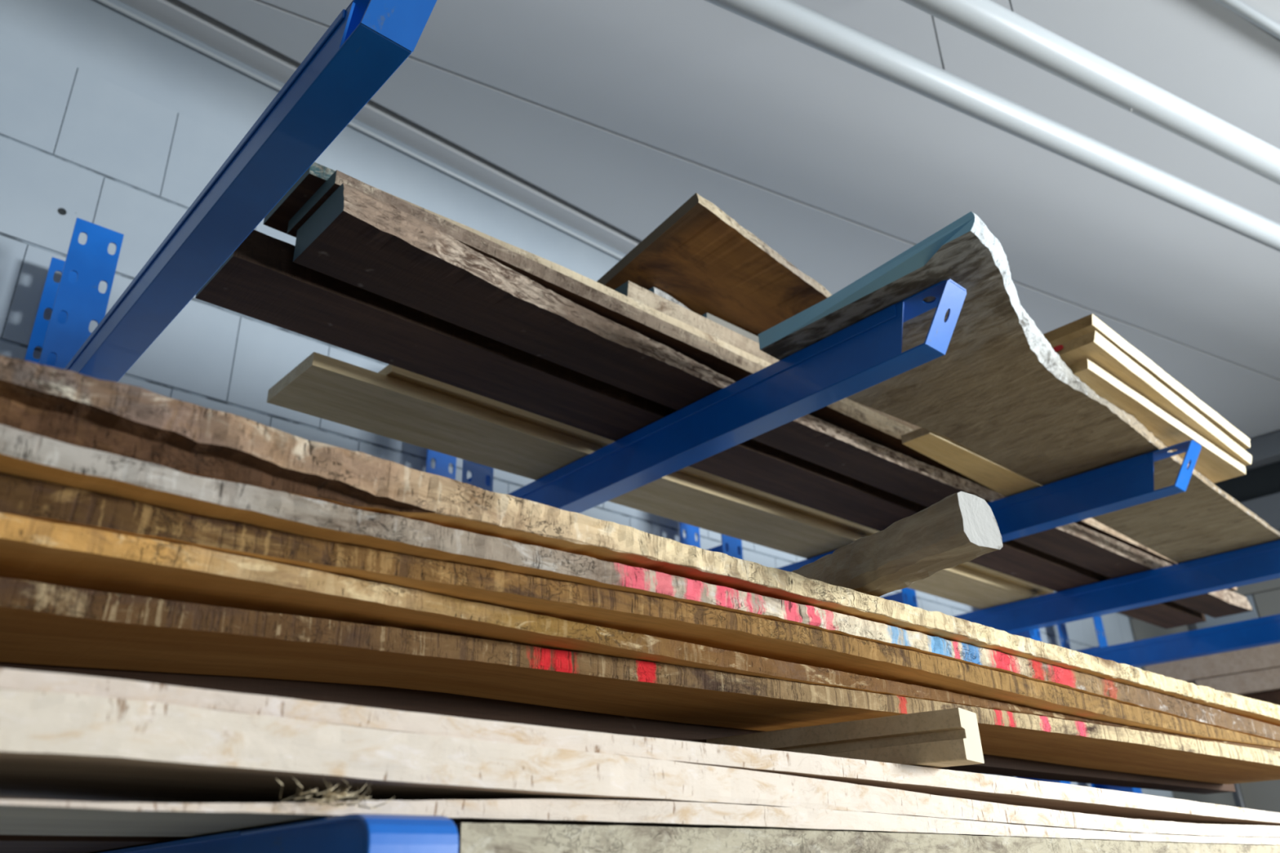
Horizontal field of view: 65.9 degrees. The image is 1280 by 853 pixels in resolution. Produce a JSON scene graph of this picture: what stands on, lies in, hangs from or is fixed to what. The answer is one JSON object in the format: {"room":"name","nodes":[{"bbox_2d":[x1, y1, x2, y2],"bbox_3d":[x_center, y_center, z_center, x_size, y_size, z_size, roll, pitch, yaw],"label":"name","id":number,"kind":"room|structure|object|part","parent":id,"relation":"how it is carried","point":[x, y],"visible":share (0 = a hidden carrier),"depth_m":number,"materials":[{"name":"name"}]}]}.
{"room":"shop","nodes":[
{"label":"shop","id":0,"kind":"room"},
{"bbox_2d":[0,0,1173,798],"bbox_3d":[-0.691,0.747,2.421,9.375,3.750,0.200,20,-33,-38],"label":"wall","id":1,"kind":"structure","parent":0,"point":[109,120],"depth_m":2.44,"materials":[{"name":"paint"}]},
{"bbox_2d":[97,0,623,259],"bbox_3d":[-0.666,-0.825,3.068,9.125,0.012,0.012,20,-33,-38],"label":"conduit","id":2,"kind":"object","parent":1,"relation":"attached to","point":[161,29],"visible":0.48,"depth_m":2.95,"materials":[{"name":"grey metal"}]},
{"bbox_2d":[119,0,1279,439],"bbox_3d":[1.196,-1.851,1.288,9.375,0.152,5.606,20,-33,-38],"label":"ceiling","id":3,"kind":"structure","parent":0,"point":[603,118],"depth_m":3.07,"materials":[{"name":"white paint"}]},
{"bbox_2d":[931,15,944,69],"bbox_3d":[0.742,-1.002,2.484,0.004,0.369,0.004,7,-27,-19],"label":"rod","id":4,"kind":"object","parent":3,"relation":"hanging from","point":[933,20],"visible":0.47,"depth_m":2.46,"materials":[{"name":"metal"}]},
{"bbox_2d":[704,0,1279,251],"bbox_3d":[0.973,-0.780,2.526,8.875,0.072,0.072,12,-28,-26],"label":"ceiling pipe","id":5,"kind":"object","parent":4,"relation":"hanging from","point":[792,19],"visible":1,"depth_m":2.44,"materials":[{"name":"white metal"}]},
{"bbox_2d":[1008,0,1013,12],"bbox_3d":[0.852,-1.080,2.326,0.004,0.369,0.004,7,-27,-19],"label":"rod","id":6,"kind":"object","parent":3,"relation":"hanging from","point":[1010,1],"visible":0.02,"depth_m":2.27,"materials":[{"name":"metal"}]},
{"bbox_2d":[901,0,1279,185],"bbox_3d":[1.111,-0.847,2.391,8.875,0.079,0.079,12,-28,-26],"label":"ceiling pipe","id":7,"kind":"object","parent":6,"relation":"hanging from","point":[987,20],"visible":1,"depth_m":2.36,"materials":[{"name":"white metal"}]},
{"bbox_2d":[1215,0,1279,39],"bbox_3d":[2.430,-0.955,3.064,3.732,0.028,0.028,12,-28,-26],"label":"conduit","id":8,"kind":"object","parent":3,"relation":"attached to","point":[1237,6],"visible":1,"depth_m":2.66,"materials":[{"name":"white metal"}]},
{"bbox_3d":[0.823,-1.619,1.633,9.862,0.043,1.206,12,-29,-28],"label":"panel","id":9,"kind":"part","parent":3,"relation":"part of","materials":[{"name":"white paint"}]},
{"bbox_2d":[758,211,1279,563],"bbox_3d":[1.153,0.092,2.298,2.303,0.033,0.443,21,-34,-40],"label":"live edge slab","id":10,"kind":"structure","parent":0,"point":[999,390],"depth_m":1.91,"materials":[{"name":"brown wood"}]},
{"bbox_2d":[1067,359,1245,483],"bbox_3d":[1.119,0.018,2.201,0.851,0.021,0.154,20,-33,-38],"label":"plank","id":11,"kind":"object","parent":10,"relation":"on","point":[1212,463],"visible":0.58,"depth_m":2.12,"materials":[{"name":"beige wood"}]},
{"bbox_2d":[1052,330,1252,466],"bbox_3d":[1.135,-0.023,2.179,0.914,0.022,0.159,20,-33,-38],"label":"plank","id":12,"kind":"object","parent":11,"relation":"on","point":[1092,346],"visible":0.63,"depth_m":2.02,"materials":[{"name":"beige wood"}]},
{"bbox_2d":[1043,313,1250,449],"bbox_3d":[1.129,-0.059,2.182,0.868,0.032,0.147,20,-33,-38],"label":"plank","id":13,"kind":"object","parent":12,"relation":"on","point":[1087,324],"visible":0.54,"depth_m":2.02,"materials":[{"name":"beige wood"}]},
{"bbox_2d":[1128,431,1279,813],"bbox_3d":[4.678,1.054,3.454,0.250,3.750,5.862,20,-33,-38],"label":"wall","id":14,"kind":"structure","parent":0,"point":[1258,491],"depth_m":5.24,"materials":[{"name":"beige paint"}]},
{"bbox_2d":[1186,623,1245,808],"bbox_3d":[3.020,2.124,4.850,0.044,3.100,0.044,20,-33,-38],"label":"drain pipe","id":15,"kind":"object","parent":14,"relation":"attached to","point":[1237,796],"visible":0.02,"depth_m":4.96,"materials":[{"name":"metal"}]},
{"bbox_3d":[4.786,-0.398,3.937,0.014,0.180,5.112,20,-33,-38],"label":"dark panel","id":16,"kind":"part","parent":14,"relation":"part of","materials":[{"name":"paint"}]},
{"bbox_3d":[1.874,1.774,0.231,11.000,0.125,5.863,20,-33,-38],"label":"floor","id":17,"kind":"structure","parent":0,"visible":0},
{"bbox_2d":[24,217,124,368],"bbox_3d":[-1.137,0.873,1.516,0.091,2.780,0.184,20,-33,-38],"label":"upright","id":18,"kind":"object","parent":17,"relation":"on","point":[74,301],"visible":0.44,"depth_m":2.00,"materials":[{"name":"blue paint"}]},
{"bbox_2d":[63,0,436,382],"bbox_3d":[-0.661,-0.186,1.368,0.063,0.114,1.356,20,-33,-38],"label":"cantilever arm","id":19,"kind":"object","parent":18,"relation":"attached to","point":[368,41],"visible":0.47,"depth_m":1.12},
{"bbox_3d":[-0.225,-0.408,0.943,0.056,0.054,0.059,20,-33,-38],"label":"plate","id":20,"kind":"part","parent":19,"relation":"part of","materials":[{"name":"blue paint"}]},
{"bbox_2d":[100,813,458,852],"bbox_3d":[-0.609,0.496,1.013,0.058,0.086,1.441,20,-33,-38],"label":"cantilever arm","id":21,"kind":"object","parent":18,"relation":"attached to","point":[351,833],"visible":1,"depth_m":0.57},
{"bbox_2d":[0,835,200,852],"bbox_3d":[-0.191,0.592,1.386,3.250,0.030,0.770,20,-33,-38],"label":"board","id":22,"kind":"object","parent":21,"relation":"on","point":[8,843],"visible":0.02,"depth_m":0.76,"materials":[{"name":"black wood"}]},
{"bbox_2d":[0,662,1235,794],"bbox_3d":[0.121,0.388,1.203,3.125,0.036,0.066,20,-33,-38],"label":"plank","id":23,"kind":"object","parent":22,"relation":"on","point":[371,696],"visible":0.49,"depth_m":0.96,"materials":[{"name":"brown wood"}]},
{"bbox_2d":[0,512,1279,751],"bbox_3d":[0.121,0.286,1.075,3.212,0.024,0.254,20,-33,-38],"label":"plank","id":24,"kind":"object","parent":23,"relation":"on","point":[34,550],"visible":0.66,"depth_m":0.69,"materials":[{"name":"brown wood"}]},
{"bbox_2d":[0,473,1279,748],"bbox_3d":[0.114,0.274,1.089,3.212,0.037,0.283,20,-33,-38],"label":"plank","id":25,"kind":"object","parent":24,"relation":"on","point":[672,620],"visible":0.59,"depth_m":0.81,"materials":[{"name":"brown wood"}]},
{"bbox_2d":[0,423,1279,742],"bbox_3d":[0.114,0.257,1.096,3.212,0.040,0.310,20,-33,-38],"label":"plank","id":26,"kind":"object","parent":25,"relation":"on","point":[23,454],"visible":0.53,"depth_m":0.72,"materials":[{"name":"grey wood"}]},
{"bbox_2d":[0,355,1279,726],"bbox_3d":[0.119,0.230,1.101,3.212,0.042,0.303,20,-33,-38],"label":"plank","id":27,"kind":"object","parent":26,"relation":"on","point":[71,407],"visible":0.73,"depth_m":0.68,"materials":[{"name":"beige wood"}]},
{"bbox_2d":[791,491,1003,596],"bbox_3d":[0.171,0.215,1.184,0.053,0.056,0.650,11,-28,-25],"label":"weathered timber","id":28,"kind":"object","parent":27,"relation":"on","point":[961,527],"visible":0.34,"depth_m":0.97,"materials":[{"name":"brown wood"}]},
{"bbox_3d":[-0.183,0.285,0.596,0.058,0.086,0.176,20,-33,-38],"label":"plate","id":29,"kind":"part","parent":21,"relation":"part of","materials":[{"name":"blue paint"}]},
{"bbox_2d":[425,448,493,492],"bbox_3d":[-0.438,1.125,2.102,0.091,2.780,0.184,20,-33,-38],"label":"upright","id":30,"kind":"object","parent":17,"relation":"on","point":[482,476],"visible":0.11,"depth_m":2.53,"materials":[{"name":"blue paint"}]},
{"bbox_2d":[507,279,966,513],"bbox_3d":[0.042,0.050,1.966,0.063,0.154,1.356,20,-33,-38],"label":"cantilever arm","id":31,"kind":"object","parent":30,"relation":"attached to","point":[866,353],"visible":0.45,"depth_m":1.76},
{"bbox_2d":[266,351,1044,609],"bbox_3d":[0.351,0.267,2.606,2.662,0.026,0.188,20,-33,-38],"label":"board","id":32,"kind":"object","parent":31,"relation":"on","point":[322,386],"visible":0.7,"depth_m":2.08,"materials":[{"name":"beige wood"}]},
{"bbox_2d":[377,364,1053,594],"bbox_3d":[0.441,0.245,2.623,2.521,0.020,0.113,20,-33,-38],"label":"board","id":33,"kind":"object","parent":32,"relation":"on","point":[390,371],"visible":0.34,"depth_m":2.12,"materials":[{"name":"beige wood"}]},
{"bbox_2d":[195,229,1206,629],"bbox_3d":[0.713,0.238,2.606,3.644,0.057,0.148,20,-33,-38],"label":"board","id":34,"kind":"object","parent":31,"relation":"on","point":[260,280],"visible":0.56,"depth_m":1.79,"materials":[{"name":"brown wood"}]},
{"bbox_2d":[293,182,1252,617],"bbox_3d":[0.857,0.182,2.496,3.548,0.060,0.155,20,-33,-38],"label":"dark timber","id":35,"kind":"object","parent":31,"relation":"on","point":[356,237],"visible":0.81,"depth_m":1.66,"materials":[{"name":"brown wood"}]},
{"bbox_2d":[286,169,1236,591],"bbox_3d":[0.800,0.137,2.496,3.454,0.025,0.154,20,-33,-38],"label":"board","id":36,"kind":"object","parent":35,"relation":"on","point":[719,359],"visible":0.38,"depth_m":1.75,"materials":[{"name":"brown wood"}]},
{"bbox_2d":[262,161,914,432],"bbox_3d":[0.120,-0.118,1.964,1.704,0.024,0.177,20,-33,-38],"label":"board","id":37,"kind":"object","parent":36,"relation":"on","point":[278,218],"visible":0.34,"depth_m":1.60,"materials":[{"name":"brown wood"}]},
{"bbox_2d":[613,280,920,430],"bbox_3d":[0.289,-0.103,2.075,0.934,0.032,0.106,20,-33,-38],"label":"board","id":38,"kind":"object","parent":37,"relation":"on","point":[628,289],"visible":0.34,"depth_m":1.86,"materials":[{"name":"brown wood"}]},
{"bbox_2d":[648,286,691,311],"bbox_3d":[0.045,-0.216,1.887,0.128,0.027,0.102,20,-33,-38],"label":"bark offcut","id":39,"kind":"object","parent":38,"relation":"on","point":[654,290],"visible":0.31,"depth_m":1.84,"materials":[{"name":"wood"}]},
{"bbox_2d":[702,312,759,343],"bbox_3d":[0.317,-0.116,2.117,0.598,0.025,0.098,20,-33,-38],"label":"grey offcut","id":40,"kind":"object","parent":38,"relation":"on","point":[710,317],"visible":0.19,"depth_m":1.95,"materials":[{"name":"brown wood"}]},
{"bbox_2d":[596,192,831,336],"bbox_3d":[0.222,-0.207,1.980,0.731,0.024,0.427,20,-33,-38],"label":"board","id":41,"kind":"object","parent":40,"relation":"on","point":[700,255],"visible":0.39,"depth_m":1.79,"materials":[{"name":"brown wood"}]},
{"bbox_3d":[0.478,-0.172,1.541,0.056,0.093,0.060,20,-33,-38],"label":"plate","id":42,"kind":"part","parent":31,"relation":"part of","materials":[{"name":"blue paint"}]},
{"bbox_2d":[679,521,742,559],"bbox_3d":[0.259,1.376,2.687,0.091,2.780,0.184,20,-33,-38],"label":"upright","id":43,"kind":"object","parent":17,"relation":"on","point":[731,546],"visible":0.08,"depth_m":3.18,"materials":[{"name":"blue paint"}]},
{"bbox_2d":[777,440,1201,571],"bbox_3d":[0.748,0.306,2.557,0.063,0.151,1.356,20,-33,-38],"label":"cantilever arm","id":44,"kind":"object","parent":43,"relation":"attached to","point":[1129,482],"visible":0.45,"depth_m":2.25},
{"bbox_2d":[901,427,1041,497],"bbox_3d":[0.780,0.097,2.265,0.566,0.019,0.096,20,-33,-38],"label":"board","id":45,"kind":"object","parent":44,"relation":"on","point":[941,449],"visible":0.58,"depth_m":2.21,"materials":[{"name":"beige wood"}]},
{"bbox_3d":[1.184,0.084,2.132,0.056,0.090,0.060,20,-33,-38],"label":"plate","id":46,"kind":"part","parent":44,"relation":"part of","materials":[{"name":"blue paint"}]},
{"bbox_3d":[0.773,1.052,2.207,0.063,0.153,1.356,20,-33,-38],"label":"cantilever arm","id":47,"kind":"object","parent":43,"relation":"attached to","visible":0},
{"bbox_2d":[454,822,1279,852],"bbox_3d":[0.559,0.563,1.309,2.002,0.025,0.200,20,-33,-38],"label":"plank","id":48,"kind":"object","parent":47,"relation":"on","point":[473,837],"visible":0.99,"depth_m":0.80,"materials":[{"name":"beige wood"}]},
{"bbox_2d":[0,777,1279,845],"bbox_3d":[0.155,0.402,0.985,3.212,0.031,0.241,20,-33,-38],"label":"plank","id":49,"kind":"object","parent":48,"relation":"on","point":[17,817],"visible":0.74,"depth_m":0.67,"materials":[{"name":"brown wood"}]},
{"bbox_2d":[0,688,1279,837],"bbox_3d":[0.140,0.389,1.008,3.212,0.052,0.273,20,-33,-38],"label":"plank","id":50,"kind":"object","parent":49,"relation":"on","point":[55,746],"visible":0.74,"depth_m":0.61,"materials":[{"name":"beige wood"}]},
{"bbox_2d":[0,667,1279,826],"bbox_3d":[0.141,0.374,1.013,3.212,0.042,0.254,20,-33,-38],"label":"plank","id":51,"kind":"object","parent":50,"relation":"on","point":[1001,789],"visible":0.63,"depth_m":0.78,"materials":[{"name":"beige wood"}]},
{"bbox_2d":[706,707,984,768],"bbox_3d":[0.210,0.347,1.057,0.294,0.050,0.053,-19,-30,31],"label":"block","id":52,"kind":"object","parent":51,"relation":"on","point":[948,737],"visible":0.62,"depth_m":1.00,"materials":[{"name":"beige wood"}]},
{"bbox_2d":[0,577,1279,784],"bbox_3d":[0.138,0.297,1.051,3.212,0.039,0.206,20,-33,-38],"label":"plank","id":53,"kind":"object","parent":52,"relation":"on","point":[41,623],"visible":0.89,"depth_m":0.84,"materials":[{"name":"brown wood"}]},
{"bbox_2d":[881,587,917,607],"bbox_3d":[0.976,1.635,3.288,0.091,2.780,0.184,20,-33,-38],"label":"upright","id":54,"kind":"object","parent":17,"relation":"on","point":[907,596],"visible":0.06,"depth_m":3.70,"materials":[{"name":"blue paint"}]},
{"bbox_2d":[954,539,1279,634],"bbox_3d":[1.453,0.559,3.149,0.063,0.154,1.356,20,-33,-38],"label":"cantilever arm","id":55,"kind":"object","parent":54,"relation":"attached to","point":[1260,562],"visible":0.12,"depth_m":3.04},
{"bbox_2d":[1013,628,1071,784],"bbox_3d":[1.680,1.889,3.877,0.091,2.780,0.184,20,-33,-38],"label":"upright","id":56,"kind":"object","parent":17,"relation":"on","point":[1034,634],"visible":0.02,"depth_m":4.26,"materials":[{"name":"blue paint"}]},
{"bbox_2d":[1078,613,1279,667],"bbox_3d":[2.178,0.821,3.757,0.063,0.154,1.356,20,-33,-38],"label":"cantilever arm","id":57,"kind":"object","parent":56,"relation":"attached to","point":[1262,631],"visible":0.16,"depth_m":3.77},
{"bbox_2d":[1057,615,1142,793],"bbox_3d":[2.181,2.070,4.298,0.091,2.780,0.184,20,-33,-38],"label":"upright","id":58,"kind":"object","parent":17,"relation":"on","point":[1062,630],"visible":0.1,"depth_m":4.73,"materials":[{"name":"blue paint"}]},
{"bbox_2d":[1144,643,1279,705],"bbox_3d":[2.979,1.033,4.127,0.312,0.288,1.625,20,-33,-38],"label":"wooden plank","id":59,"kind":"object","parent":58,"relation":"on","point":[1254,673],"visible":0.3,"depth_m":4.31,"materials":[{"name":"brown wood"}]}
]}

